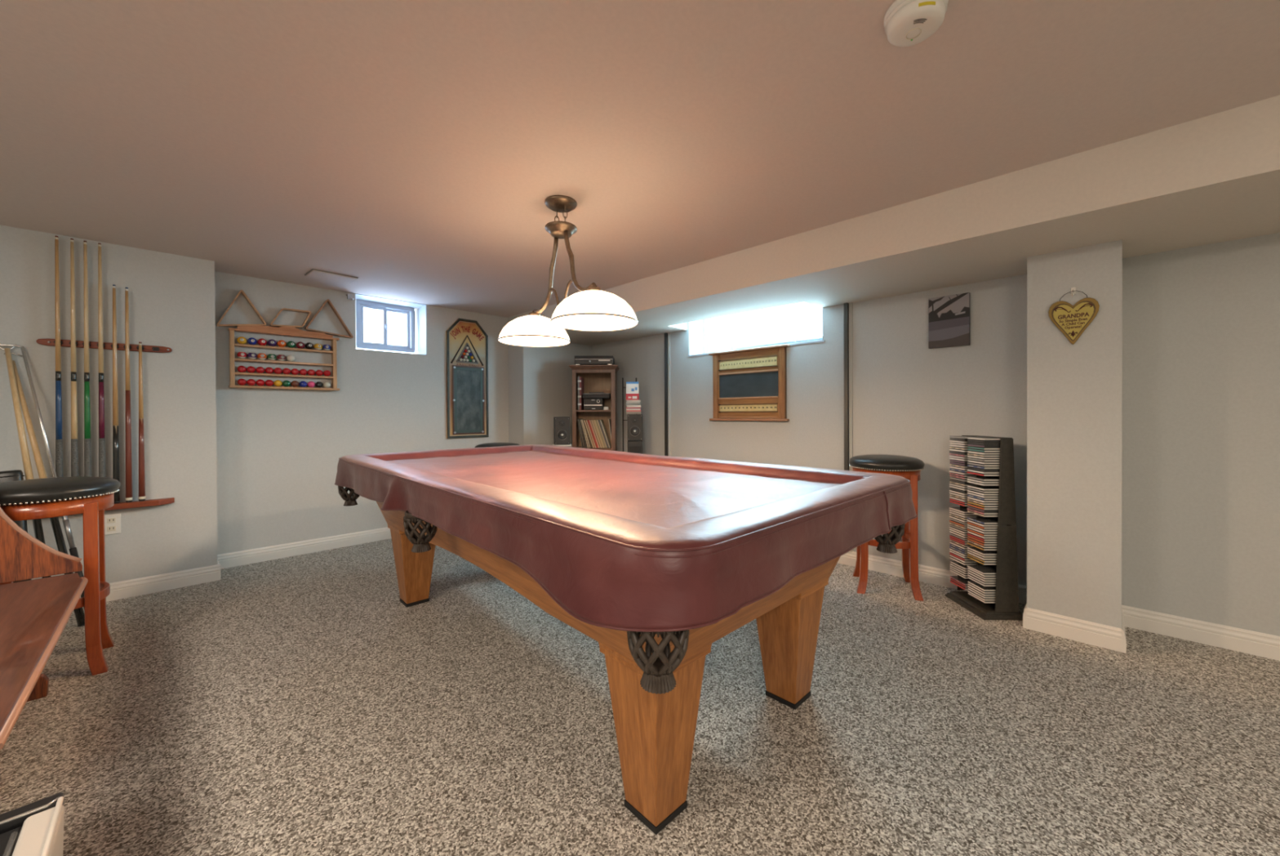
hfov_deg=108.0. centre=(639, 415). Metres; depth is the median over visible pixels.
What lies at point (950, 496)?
case
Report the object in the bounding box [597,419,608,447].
record
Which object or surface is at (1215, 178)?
beam
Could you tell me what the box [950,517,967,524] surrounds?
case
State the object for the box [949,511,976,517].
case
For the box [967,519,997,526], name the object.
case
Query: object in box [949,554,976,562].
case
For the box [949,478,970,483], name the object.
case
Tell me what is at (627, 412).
case
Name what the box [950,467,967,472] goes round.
case
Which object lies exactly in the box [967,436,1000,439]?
case
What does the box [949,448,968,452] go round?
case
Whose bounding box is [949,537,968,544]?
case
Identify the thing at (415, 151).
ceiling
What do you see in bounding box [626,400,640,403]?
case
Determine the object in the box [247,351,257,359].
ball
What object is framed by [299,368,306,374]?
ball
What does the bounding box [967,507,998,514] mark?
case
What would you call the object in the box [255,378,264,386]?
ball
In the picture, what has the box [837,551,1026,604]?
baseboard
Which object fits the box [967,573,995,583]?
case
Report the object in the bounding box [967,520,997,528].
case
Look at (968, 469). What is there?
case
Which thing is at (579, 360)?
receiver
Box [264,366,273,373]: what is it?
ball
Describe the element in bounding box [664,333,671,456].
trim
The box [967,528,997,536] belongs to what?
case
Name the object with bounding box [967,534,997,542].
case
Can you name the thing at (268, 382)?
ball
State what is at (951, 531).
case
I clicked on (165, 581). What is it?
baseboard
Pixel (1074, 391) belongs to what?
wall pillar
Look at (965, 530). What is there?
case
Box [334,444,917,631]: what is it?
cover
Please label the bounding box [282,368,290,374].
ball
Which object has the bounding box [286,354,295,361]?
ball
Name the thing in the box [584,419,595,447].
record
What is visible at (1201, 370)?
wall
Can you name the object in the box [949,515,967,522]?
case
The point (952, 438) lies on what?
case
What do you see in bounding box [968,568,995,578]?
case
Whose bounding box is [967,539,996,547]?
case
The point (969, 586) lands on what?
case
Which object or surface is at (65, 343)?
rail
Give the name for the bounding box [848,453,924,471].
seat cushion
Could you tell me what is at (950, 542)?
case
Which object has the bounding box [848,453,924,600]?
bar stool
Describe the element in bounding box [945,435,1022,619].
storage rack
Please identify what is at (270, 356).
ball
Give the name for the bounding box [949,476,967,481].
case
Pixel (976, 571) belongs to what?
case
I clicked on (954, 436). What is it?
case
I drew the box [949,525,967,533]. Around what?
case
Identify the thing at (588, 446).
record
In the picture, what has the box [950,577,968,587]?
case
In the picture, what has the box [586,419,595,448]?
record
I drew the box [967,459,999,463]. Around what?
case
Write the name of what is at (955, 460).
case
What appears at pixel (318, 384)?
ball
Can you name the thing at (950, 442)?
case
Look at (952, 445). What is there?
case
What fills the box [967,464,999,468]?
case
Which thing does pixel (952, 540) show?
case
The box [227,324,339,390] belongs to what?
ball rack
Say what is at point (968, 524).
case
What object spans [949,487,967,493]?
case
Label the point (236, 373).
shelf
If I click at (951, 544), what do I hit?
case
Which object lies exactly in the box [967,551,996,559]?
case
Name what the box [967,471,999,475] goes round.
case
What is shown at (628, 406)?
case
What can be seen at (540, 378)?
wall
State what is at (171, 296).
wall
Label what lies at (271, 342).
ball
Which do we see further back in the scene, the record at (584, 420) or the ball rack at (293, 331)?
the record at (584, 420)
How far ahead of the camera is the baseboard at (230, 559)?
3.72 m
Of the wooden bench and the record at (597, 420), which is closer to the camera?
the wooden bench
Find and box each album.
[577,376,579,409]
[579,376,584,409]
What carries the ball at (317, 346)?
on the ball rack at (293, 331)
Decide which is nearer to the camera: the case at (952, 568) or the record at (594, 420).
the case at (952, 568)
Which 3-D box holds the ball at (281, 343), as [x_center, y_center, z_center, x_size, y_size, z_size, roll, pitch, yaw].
[-2.787,-0.562,3.619,0.058,0.057,0.057,0,1,45]
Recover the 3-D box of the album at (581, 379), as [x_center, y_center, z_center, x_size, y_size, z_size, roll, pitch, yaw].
[-0.619,-0.236,4.953,0.017,0.345,0.251,0,0,0]
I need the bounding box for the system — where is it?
[583,398,604,409]
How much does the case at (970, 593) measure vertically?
0.010 m
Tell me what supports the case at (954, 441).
in the storage rack at (1006, 606)
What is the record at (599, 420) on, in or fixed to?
on the media cabinet
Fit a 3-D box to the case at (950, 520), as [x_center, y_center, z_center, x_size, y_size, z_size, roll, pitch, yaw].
[1.926,0.631,2.740,0.125,0.010,0.132,0,0,1]
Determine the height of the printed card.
0.178 m
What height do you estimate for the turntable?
0.062 m
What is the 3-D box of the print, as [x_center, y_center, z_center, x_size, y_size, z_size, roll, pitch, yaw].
[1.965,-0.602,2.959,0.220,0.324,0.026,0,1,45]
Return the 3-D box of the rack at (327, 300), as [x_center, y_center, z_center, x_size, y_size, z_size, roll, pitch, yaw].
[-2.565,-0.809,3.844,0.054,0.298,0.331,0,1,45]
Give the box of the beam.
[523,95,1279,345]
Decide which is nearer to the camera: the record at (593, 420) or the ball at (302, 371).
the ball at (302, 371)
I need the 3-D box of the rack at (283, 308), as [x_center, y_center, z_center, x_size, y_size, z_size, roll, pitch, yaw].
[-2.747,-0.766,3.660,0.054,0.148,0.259,0,1,45]
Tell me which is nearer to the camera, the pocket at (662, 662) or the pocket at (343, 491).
the pocket at (662, 662)
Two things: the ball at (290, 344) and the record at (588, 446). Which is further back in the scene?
the record at (588, 446)
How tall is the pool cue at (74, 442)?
1.551 m
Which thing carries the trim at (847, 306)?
attached to the wall at (1201, 370)
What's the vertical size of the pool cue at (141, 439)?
0.981 m
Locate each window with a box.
[355,299,415,353]
[703,302,822,353]
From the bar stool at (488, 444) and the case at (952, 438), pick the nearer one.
the case at (952, 438)
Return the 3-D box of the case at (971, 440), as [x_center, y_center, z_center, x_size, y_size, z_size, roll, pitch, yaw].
[1.925,0.138,2.582,0.125,0.010,0.132,0,0,1]
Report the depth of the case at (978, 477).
2.56 m
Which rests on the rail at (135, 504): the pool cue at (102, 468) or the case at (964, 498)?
the pool cue at (102, 468)
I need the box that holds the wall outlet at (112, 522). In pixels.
[104,513,120,534]
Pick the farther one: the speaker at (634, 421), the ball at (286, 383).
the speaker at (634, 421)
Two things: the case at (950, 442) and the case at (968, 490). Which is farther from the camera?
the case at (950, 442)
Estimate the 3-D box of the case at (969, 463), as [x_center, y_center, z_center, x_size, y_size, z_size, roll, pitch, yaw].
[1.924,0.268,2.583,0.125,0.010,0.132,0,0,1]
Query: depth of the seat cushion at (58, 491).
1.94 m
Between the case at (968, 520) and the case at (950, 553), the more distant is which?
the case at (950, 553)
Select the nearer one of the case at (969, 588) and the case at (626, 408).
the case at (969, 588)
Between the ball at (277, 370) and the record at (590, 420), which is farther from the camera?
the record at (590, 420)
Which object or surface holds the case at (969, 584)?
in the storage rack at (1006, 606)
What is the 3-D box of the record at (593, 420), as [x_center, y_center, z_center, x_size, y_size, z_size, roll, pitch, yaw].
[-0.441,0.185,4.968,0.105,0.291,0.290,0,0,0]
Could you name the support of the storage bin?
on the floor
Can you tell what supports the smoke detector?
attached to the ceiling
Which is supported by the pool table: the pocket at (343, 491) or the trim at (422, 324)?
the pocket at (343, 491)
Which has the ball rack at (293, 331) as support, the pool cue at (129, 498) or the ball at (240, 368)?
the ball at (240, 368)
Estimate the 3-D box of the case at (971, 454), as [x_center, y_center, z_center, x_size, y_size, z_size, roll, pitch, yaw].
[1.924,0.216,2.582,0.125,0.010,0.132,0,0,1]
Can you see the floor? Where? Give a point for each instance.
(291, 705)
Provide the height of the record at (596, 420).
0.291 m
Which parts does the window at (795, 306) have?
sash, sash, frame, sash, sash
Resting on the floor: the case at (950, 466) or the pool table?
the pool table
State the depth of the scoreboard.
3.96 m
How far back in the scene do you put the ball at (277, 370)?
3.59 m
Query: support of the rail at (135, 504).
attached to the wall at (171, 296)
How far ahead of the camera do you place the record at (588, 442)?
4.82 m
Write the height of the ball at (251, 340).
0.057 m
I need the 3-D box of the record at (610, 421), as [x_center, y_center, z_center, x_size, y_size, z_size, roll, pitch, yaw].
[-0.305,0.180,4.968,0.042,0.298,0.290,0,0,0]
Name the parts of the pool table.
leg moulding, leg, leg moulding, leg, leg, leg moulding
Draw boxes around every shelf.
[234,342,333,353]
[234,358,333,366]
[235,372,333,378]
[576,409,611,411]
[577,445,611,449]
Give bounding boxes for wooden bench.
[0,506,88,749]
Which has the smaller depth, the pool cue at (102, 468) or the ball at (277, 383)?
the pool cue at (102, 468)
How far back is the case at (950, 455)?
2.73 m
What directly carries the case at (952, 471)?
in the storage rack at (1006, 606)
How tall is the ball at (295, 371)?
0.052 m
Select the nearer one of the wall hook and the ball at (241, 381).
the wall hook
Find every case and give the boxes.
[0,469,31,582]
[625,403,640,404]
[626,400,640,401]
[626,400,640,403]
[626,404,640,407]
[626,408,639,409]
[626,409,640,411]
[626,411,640,413]
[949,435,973,438]
[949,437,968,440]
[949,440,970,443]
[949,441,972,444]
[949,444,967,447]
[949,446,967,449]
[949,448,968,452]
[949,450,969,453]
[949,453,969,456]
[949,454,967,458]
[949,457,967,461]
[949,459,968,463]
[949,461,968,465]
[949,463,967,467]
[949,465,967,470]
[949,470,972,474]
[949,471,976,476]
[949,474,967,479]
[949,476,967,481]
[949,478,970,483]
[949,480,976,485]
[949,483,968,488]
[949,484,967,490]
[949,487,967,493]
[949,489,967,494]
[949,491,968,497]
[949,495,967,502]
[949,500,967,506]
[949,506,968,512]
[949,508,976,515]
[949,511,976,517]
[949,513,968,519]
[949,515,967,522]
[949,519,967,526]
[949,521,967,528]
[949,524,968,531]
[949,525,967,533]
[949,528,967,535]
[949,530,967,537]
[949,532,967,540]
[949,534,968,542]
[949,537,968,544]
[949,538,972,546]
[949,541,967,549]
[949,542,968,551]
[949,545,968,553]
[949,547,967,555]
[949,549,968,558]
[949,551,973,560]
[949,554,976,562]
[949,555,976,564]
[949,579,968,589]
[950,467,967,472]
[950,493,968,499]
[950,497,967,503]
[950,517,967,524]
[950,560,968,569]
[950,562,968,571]
[950,564,968,573]
[950,566,967,576]
[950,568,968,578]
[950,575,972,585]
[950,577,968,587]
[966,477,999,483]
[966,480,999,485]
[966,488,999,495]
[966,542,996,550]
[966,555,996,564]
[966,564,996,574]
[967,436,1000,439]
[967,439,1000,442]
[967,441,999,444]
[967,444,999,447]
[967,445,999,449]
[967,448,999,452]
[967,450,999,454]
[967,453,999,457]
[967,454,999,459]
[967,457,999,461]
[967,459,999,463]
[967,462,999,466]
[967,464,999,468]
[967,466,999,471]
[967,468,999,473]
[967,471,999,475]
[967,475,999,480]
[967,484,999,490]
[967,487,999,493]
[967,491,998,497]
[967,493,998,500]
[967,496,998,502]
[967,498,998,504]
[967,500,998,506]
[967,502,998,509]
[967,505,998,511]
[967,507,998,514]
[967,510,998,516]
[967,516,997,524]
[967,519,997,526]
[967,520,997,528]
[967,523,997,531]
[967,525,997,533]
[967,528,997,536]
[967,530,997,537]
[967,532,997,540]
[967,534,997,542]
[967,537,997,545]
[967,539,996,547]
[967,546,996,555]
[967,548,996,557]
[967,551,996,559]
[967,553,996,562]
[967,566,995,576]
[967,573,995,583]
[967,575,995,586]
[967,585,995,595]
[967,589,995,600]
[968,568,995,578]
[968,571,995,581]
[968,580,995,591]
[968,582,995,593]
[968,586,995,598]
[968,591,995,603]
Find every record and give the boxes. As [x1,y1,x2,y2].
[577,418,583,448]
[578,418,585,448]
[579,418,587,447]
[580,418,589,447]
[582,418,591,448]
[582,418,592,448]
[583,419,594,447]
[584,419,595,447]
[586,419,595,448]
[586,419,597,447]
[587,419,598,447]
[589,419,599,448]
[590,419,600,447]
[591,419,601,447]
[592,419,602,447]
[593,419,604,447]
[594,419,604,447]
[595,419,605,447]
[596,419,607,447]
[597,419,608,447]
[599,419,608,447]
[600,419,611,447]
[608,418,611,439]
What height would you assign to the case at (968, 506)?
0.010 m
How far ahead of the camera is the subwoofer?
4.50 m
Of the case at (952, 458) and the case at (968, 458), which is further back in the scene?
the case at (952, 458)
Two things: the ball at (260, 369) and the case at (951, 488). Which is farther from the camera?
the ball at (260, 369)
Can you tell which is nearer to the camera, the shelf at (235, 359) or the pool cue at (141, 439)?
the pool cue at (141, 439)
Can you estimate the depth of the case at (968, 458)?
2.54 m
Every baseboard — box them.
[80,564,221,601]
[217,526,391,568]
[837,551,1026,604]
[1022,602,1026,627]
[1026,607,1121,651]
[1121,604,1279,660]
[1121,607,1126,653]
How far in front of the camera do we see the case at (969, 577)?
2.54 m
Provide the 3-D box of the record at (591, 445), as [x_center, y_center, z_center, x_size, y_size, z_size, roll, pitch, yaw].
[-0.546,0.184,4.968,0.097,0.294,0.290,0,0,0]
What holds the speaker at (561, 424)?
on the speaker stand
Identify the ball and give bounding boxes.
[236,336,246,343]
[236,351,246,358]
[236,365,246,372]
[237,377,246,385]
[246,365,255,373]
[246,378,255,385]
[247,337,257,344]
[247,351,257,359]
[255,366,264,373]
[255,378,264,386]
[257,337,266,345]
[257,352,266,359]
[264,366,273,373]
[265,379,273,386]
[266,353,276,359]
[267,338,276,346]
[273,367,282,373]
[273,379,282,386]
[276,353,285,360]
[277,339,286,346]
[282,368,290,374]
[282,380,290,386]
[286,340,295,347]
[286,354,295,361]
[290,368,298,374]
[290,380,298,386]
[296,341,304,348]
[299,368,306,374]
[299,380,306,386]
[305,342,313,349]
[306,381,315,386]
[307,368,315,375]
[314,342,322,350]
[315,369,323,375]
[315,381,323,387]
[322,343,330,350]
[323,369,330,376]
[323,381,330,387]
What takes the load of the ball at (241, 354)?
on the ball rack at (293, 331)
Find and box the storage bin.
[0,791,65,855]
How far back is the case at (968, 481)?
2.52 m
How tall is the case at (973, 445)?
0.010 m
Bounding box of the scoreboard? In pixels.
[708,344,790,421]
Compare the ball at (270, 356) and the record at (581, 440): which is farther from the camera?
the record at (581, 440)
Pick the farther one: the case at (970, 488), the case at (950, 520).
the case at (950, 520)
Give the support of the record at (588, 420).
on the media cabinet
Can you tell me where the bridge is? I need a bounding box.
[0,343,84,607]
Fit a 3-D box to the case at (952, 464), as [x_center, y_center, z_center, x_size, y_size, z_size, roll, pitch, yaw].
[1.927,0.293,2.738,0.125,0.010,0.132,0,0,1]
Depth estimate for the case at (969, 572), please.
2.53 m
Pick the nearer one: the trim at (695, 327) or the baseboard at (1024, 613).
the baseboard at (1024, 613)
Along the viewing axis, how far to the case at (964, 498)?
2.72 m
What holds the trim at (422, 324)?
attached to the wall at (278, 451)
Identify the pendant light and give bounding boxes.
[497,195,638,346]
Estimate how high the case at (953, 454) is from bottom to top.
0.010 m
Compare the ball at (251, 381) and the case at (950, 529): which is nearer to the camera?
the case at (950, 529)
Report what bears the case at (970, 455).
in the storage rack at (1006, 606)
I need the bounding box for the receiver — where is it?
[574,355,614,364]
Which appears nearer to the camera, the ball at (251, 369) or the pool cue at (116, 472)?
the pool cue at (116, 472)
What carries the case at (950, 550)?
in the storage rack at (1006, 606)
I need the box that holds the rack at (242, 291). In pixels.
[216,289,266,326]
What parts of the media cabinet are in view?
panel, rail, cornice, panel, panel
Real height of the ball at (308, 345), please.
0.057 m
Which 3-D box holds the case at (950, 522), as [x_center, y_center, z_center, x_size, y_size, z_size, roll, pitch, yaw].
[1.928,0.644,2.740,0.125,0.010,0.132,0,0,1]
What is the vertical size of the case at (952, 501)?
0.010 m
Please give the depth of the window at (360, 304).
4.37 m
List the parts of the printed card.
red panel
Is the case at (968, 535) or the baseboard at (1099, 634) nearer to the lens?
the baseboard at (1099, 634)
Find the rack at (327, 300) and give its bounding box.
[304,298,353,338]
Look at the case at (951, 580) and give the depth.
2.73 m
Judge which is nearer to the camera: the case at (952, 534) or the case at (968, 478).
the case at (968, 478)
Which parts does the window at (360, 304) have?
sash, sash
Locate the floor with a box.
[0,537,1279,855]
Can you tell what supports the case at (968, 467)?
in the storage rack at (1006, 606)
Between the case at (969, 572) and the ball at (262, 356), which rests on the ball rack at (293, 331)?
the ball at (262, 356)
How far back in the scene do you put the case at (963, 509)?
2.74 m
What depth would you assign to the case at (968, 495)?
2.54 m
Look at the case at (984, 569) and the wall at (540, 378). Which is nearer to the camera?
the case at (984, 569)
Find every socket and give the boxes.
[106,517,115,523]
[106,525,115,531]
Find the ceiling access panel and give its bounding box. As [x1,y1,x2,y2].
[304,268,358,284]
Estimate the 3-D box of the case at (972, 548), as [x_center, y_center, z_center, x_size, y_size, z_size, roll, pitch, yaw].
[1.927,0.749,2.586,0.125,0.010,0.132,0,0,1]
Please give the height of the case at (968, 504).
0.010 m
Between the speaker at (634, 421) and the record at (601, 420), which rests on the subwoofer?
the speaker at (634, 421)
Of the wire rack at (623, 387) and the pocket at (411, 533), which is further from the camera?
the wire rack at (623, 387)
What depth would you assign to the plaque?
2.27 m
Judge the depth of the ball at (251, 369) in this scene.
3.47 m
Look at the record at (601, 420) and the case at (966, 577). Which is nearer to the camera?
the case at (966, 577)
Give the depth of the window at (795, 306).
4.22 m
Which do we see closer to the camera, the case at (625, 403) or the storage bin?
the storage bin
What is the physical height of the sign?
1.192 m
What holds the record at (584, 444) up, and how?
on the media cabinet
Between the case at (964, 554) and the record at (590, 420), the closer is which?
the case at (964, 554)
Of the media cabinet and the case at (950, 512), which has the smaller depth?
the case at (950, 512)
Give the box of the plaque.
[1048,290,1099,344]
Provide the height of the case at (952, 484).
0.010 m
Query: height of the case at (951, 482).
0.010 m
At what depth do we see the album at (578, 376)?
4.83 m
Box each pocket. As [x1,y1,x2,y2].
[337,485,359,500]
[403,510,436,543]
[626,629,688,676]
[874,523,905,544]
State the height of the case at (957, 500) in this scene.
0.010 m
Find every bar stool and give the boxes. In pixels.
[0,475,120,675]
[475,442,519,447]
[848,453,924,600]
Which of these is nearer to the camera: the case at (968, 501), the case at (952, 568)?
the case at (968, 501)
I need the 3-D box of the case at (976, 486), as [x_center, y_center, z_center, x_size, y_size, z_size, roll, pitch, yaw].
[1.925,0.398,2.583,0.125,0.010,0.132,0,0,1]
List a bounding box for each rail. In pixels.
[36,337,172,352]
[104,497,174,510]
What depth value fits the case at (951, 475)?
2.72 m
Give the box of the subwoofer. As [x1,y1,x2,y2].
[626,440,642,453]
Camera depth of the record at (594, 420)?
4.82 m
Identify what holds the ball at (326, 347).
on the ball rack at (293, 331)
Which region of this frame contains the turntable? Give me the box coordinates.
[582,391,611,398]
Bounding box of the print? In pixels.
[928,292,970,348]
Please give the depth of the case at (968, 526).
2.53 m
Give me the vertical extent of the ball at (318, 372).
0.052 m
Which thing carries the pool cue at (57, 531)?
on the floor
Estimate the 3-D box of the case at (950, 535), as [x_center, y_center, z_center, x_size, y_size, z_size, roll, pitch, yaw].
[1.928,0.722,2.740,0.125,0.010,0.132,0,0,1]
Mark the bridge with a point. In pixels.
(73, 551)
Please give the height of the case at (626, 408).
0.012 m
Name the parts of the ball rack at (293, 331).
panel, panel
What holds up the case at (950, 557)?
in the storage rack at (1006, 606)
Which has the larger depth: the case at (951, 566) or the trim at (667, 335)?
the trim at (667, 335)
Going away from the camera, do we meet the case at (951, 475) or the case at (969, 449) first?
the case at (969, 449)
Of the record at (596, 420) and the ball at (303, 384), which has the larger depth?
the record at (596, 420)
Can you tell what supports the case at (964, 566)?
in the storage rack at (1006, 606)
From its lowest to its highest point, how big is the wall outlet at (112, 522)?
0.120 m
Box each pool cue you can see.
[4,347,51,577]
[12,360,84,626]
[54,235,63,476]
[70,238,78,476]
[83,240,91,476]
[97,242,106,476]
[112,284,119,502]
[124,287,133,502]
[138,342,145,500]
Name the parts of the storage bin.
lid panel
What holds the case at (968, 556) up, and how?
in the storage rack at (1006, 606)
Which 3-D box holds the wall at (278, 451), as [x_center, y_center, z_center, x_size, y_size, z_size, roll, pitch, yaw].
[-2.380,0.023,4.329,0.350,2.160,2.363,0,1,45]
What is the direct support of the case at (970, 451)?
in the storage rack at (1006, 606)
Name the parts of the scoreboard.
slide rail, cross rail, cross rail, slide rail, cross rail, slide rail, slide rail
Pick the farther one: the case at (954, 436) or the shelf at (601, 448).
the shelf at (601, 448)
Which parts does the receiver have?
panel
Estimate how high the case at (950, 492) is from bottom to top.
0.010 m
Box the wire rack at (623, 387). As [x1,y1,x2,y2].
[622,377,636,451]
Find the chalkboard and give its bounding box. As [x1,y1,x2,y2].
[453,366,483,432]
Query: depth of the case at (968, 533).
2.53 m
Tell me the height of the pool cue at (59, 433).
1.551 m
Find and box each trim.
[355,293,426,355]
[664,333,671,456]
[671,302,824,356]
[844,302,853,551]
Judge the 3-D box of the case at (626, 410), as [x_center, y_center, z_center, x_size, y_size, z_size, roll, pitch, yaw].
[-0.060,-0.051,4.567,0.142,0.016,0.125,0,0,0]
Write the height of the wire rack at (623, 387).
1.479 m
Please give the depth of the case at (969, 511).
2.52 m
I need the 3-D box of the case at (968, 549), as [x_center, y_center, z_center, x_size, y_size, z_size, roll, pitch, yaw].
[1.927,0.762,2.586,0.125,0.010,0.132,0,0,1]
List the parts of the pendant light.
lamp shade, arm, plate, arm, lamp shade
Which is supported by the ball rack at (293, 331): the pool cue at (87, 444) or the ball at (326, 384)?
the ball at (326, 384)
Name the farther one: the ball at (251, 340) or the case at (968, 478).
the ball at (251, 340)
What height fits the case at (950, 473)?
0.010 m
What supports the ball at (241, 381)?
on the ball rack at (293, 331)
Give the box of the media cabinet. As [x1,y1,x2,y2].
[568,364,618,450]
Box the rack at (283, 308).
[269,307,311,328]
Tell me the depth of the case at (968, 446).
2.52 m
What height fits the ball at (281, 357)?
0.057 m
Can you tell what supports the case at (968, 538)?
in the storage rack at (1006, 606)
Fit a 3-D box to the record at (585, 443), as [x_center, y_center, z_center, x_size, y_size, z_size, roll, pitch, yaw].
[-0.591,0.181,4.968,0.072,0.300,0.290,0,0,0]
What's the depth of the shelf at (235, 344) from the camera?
3.61 m
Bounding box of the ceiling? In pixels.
[0,0,1279,317]
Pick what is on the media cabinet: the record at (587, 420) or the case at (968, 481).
the record at (587, 420)
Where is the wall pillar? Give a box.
[1026,240,1122,628]
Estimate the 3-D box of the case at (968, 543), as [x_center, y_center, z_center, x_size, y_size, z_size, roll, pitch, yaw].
[1.925,0.723,2.586,0.125,0.010,0.132,0,0,1]
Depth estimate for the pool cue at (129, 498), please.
2.83 m
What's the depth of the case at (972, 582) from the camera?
2.56 m
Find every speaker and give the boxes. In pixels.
[553,416,569,444]
[626,413,642,439]
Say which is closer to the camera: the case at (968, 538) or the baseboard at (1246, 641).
the baseboard at (1246, 641)
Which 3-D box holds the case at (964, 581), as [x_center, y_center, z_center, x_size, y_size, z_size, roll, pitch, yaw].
[1.933,0.969,2.742,0.125,0.010,0.132,0,0,1]
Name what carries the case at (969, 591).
in the storage rack at (1006, 606)
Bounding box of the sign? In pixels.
[445,318,488,438]
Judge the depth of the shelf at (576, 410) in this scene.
4.80 m
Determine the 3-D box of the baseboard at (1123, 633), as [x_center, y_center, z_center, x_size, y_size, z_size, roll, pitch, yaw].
[2.384,1.043,2.299,0.015,0.105,0.399,0,1,45]
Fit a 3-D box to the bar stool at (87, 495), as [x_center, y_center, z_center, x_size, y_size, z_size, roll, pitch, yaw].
[-2.582,0.697,2.030,0.427,0.843,0.427,-1,0,-42]
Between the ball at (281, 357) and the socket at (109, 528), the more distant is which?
the ball at (281, 357)
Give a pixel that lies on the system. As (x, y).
(588, 403)
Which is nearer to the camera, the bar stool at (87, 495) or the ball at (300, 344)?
the bar stool at (87, 495)
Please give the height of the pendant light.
0.648 m
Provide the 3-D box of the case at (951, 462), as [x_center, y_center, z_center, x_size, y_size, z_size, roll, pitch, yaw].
[1.928,0.280,2.738,0.125,0.010,0.132,0,0,1]
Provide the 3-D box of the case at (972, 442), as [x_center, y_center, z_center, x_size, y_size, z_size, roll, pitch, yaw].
[1.923,0.151,2.582,0.125,0.010,0.132,0,0,1]
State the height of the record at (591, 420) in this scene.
0.291 m
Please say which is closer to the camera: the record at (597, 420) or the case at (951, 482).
the case at (951, 482)
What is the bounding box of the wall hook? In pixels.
[1071,286,1075,296]
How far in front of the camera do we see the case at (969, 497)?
2.53 m
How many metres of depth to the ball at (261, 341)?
3.52 m
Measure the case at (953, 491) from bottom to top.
0.010 m
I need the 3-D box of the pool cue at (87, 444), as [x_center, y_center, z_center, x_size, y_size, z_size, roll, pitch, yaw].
[-3.239,-0.249,2.724,0.030,1.551,0.030,0,1,45]
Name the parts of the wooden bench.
panel, seat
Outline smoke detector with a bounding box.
[884,0,948,46]
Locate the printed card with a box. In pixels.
[626,381,639,399]
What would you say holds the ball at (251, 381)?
on the ball rack at (293, 331)
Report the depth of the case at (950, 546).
2.72 m
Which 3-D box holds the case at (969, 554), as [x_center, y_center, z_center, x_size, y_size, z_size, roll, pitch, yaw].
[1.928,0.788,2.586,0.125,0.010,0.132,0,0,1]
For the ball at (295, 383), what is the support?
on the ball rack at (293, 331)
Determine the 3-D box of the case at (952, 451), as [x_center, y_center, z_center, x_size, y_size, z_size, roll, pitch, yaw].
[1.925,0.215,2.737,0.125,0.010,0.132,0,0,1]
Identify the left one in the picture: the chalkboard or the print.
the chalkboard
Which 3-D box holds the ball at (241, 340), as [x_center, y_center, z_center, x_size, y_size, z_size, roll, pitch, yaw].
[-2.953,-0.560,3.451,0.058,0.057,0.057,0,1,45]
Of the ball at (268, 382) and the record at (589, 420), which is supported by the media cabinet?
the record at (589, 420)
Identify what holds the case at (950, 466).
in the storage rack at (1006, 606)
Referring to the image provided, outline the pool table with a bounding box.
[337,485,905,834]
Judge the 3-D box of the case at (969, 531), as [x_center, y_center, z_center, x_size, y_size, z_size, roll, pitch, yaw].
[1.927,0.658,2.585,0.125,0.010,0.132,0,0,1]
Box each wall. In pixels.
[0,224,217,582]
[214,271,508,554]
[507,313,591,446]
[591,232,1279,635]
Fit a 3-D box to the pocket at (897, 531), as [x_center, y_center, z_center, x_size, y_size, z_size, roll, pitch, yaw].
[0.969,0.434,1.827,0.125,0.129,0.125,0,0,1]
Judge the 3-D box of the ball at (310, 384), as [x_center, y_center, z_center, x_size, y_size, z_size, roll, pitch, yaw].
[-2.653,-0.255,3.756,0.052,0.052,0.052,0,1,45]
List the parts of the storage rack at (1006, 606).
panel, panel, panel, panel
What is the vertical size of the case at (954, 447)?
0.010 m
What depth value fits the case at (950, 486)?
2.73 m
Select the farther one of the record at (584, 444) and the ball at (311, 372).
the record at (584, 444)
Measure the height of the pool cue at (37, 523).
1.488 m
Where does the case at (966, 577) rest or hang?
in the storage rack at (1006, 606)
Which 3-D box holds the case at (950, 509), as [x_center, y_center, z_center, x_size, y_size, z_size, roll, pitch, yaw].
[1.927,0.566,2.740,0.125,0.010,0.132,0,0,1]
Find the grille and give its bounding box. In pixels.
[628,445,640,453]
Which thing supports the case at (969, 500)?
in the storage rack at (1006, 606)
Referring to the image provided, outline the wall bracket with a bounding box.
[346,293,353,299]
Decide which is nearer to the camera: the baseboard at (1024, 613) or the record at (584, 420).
the baseboard at (1024, 613)
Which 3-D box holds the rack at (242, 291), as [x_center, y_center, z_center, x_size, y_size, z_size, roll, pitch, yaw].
[-2.954,-0.790,3.451,0.054,0.281,0.280,0,1,45]
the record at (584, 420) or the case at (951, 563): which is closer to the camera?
the case at (951, 563)
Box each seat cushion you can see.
[0,475,120,506]
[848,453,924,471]
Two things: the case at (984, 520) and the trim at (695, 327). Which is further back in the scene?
the trim at (695, 327)
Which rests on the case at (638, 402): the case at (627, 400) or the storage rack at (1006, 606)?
the case at (627, 400)

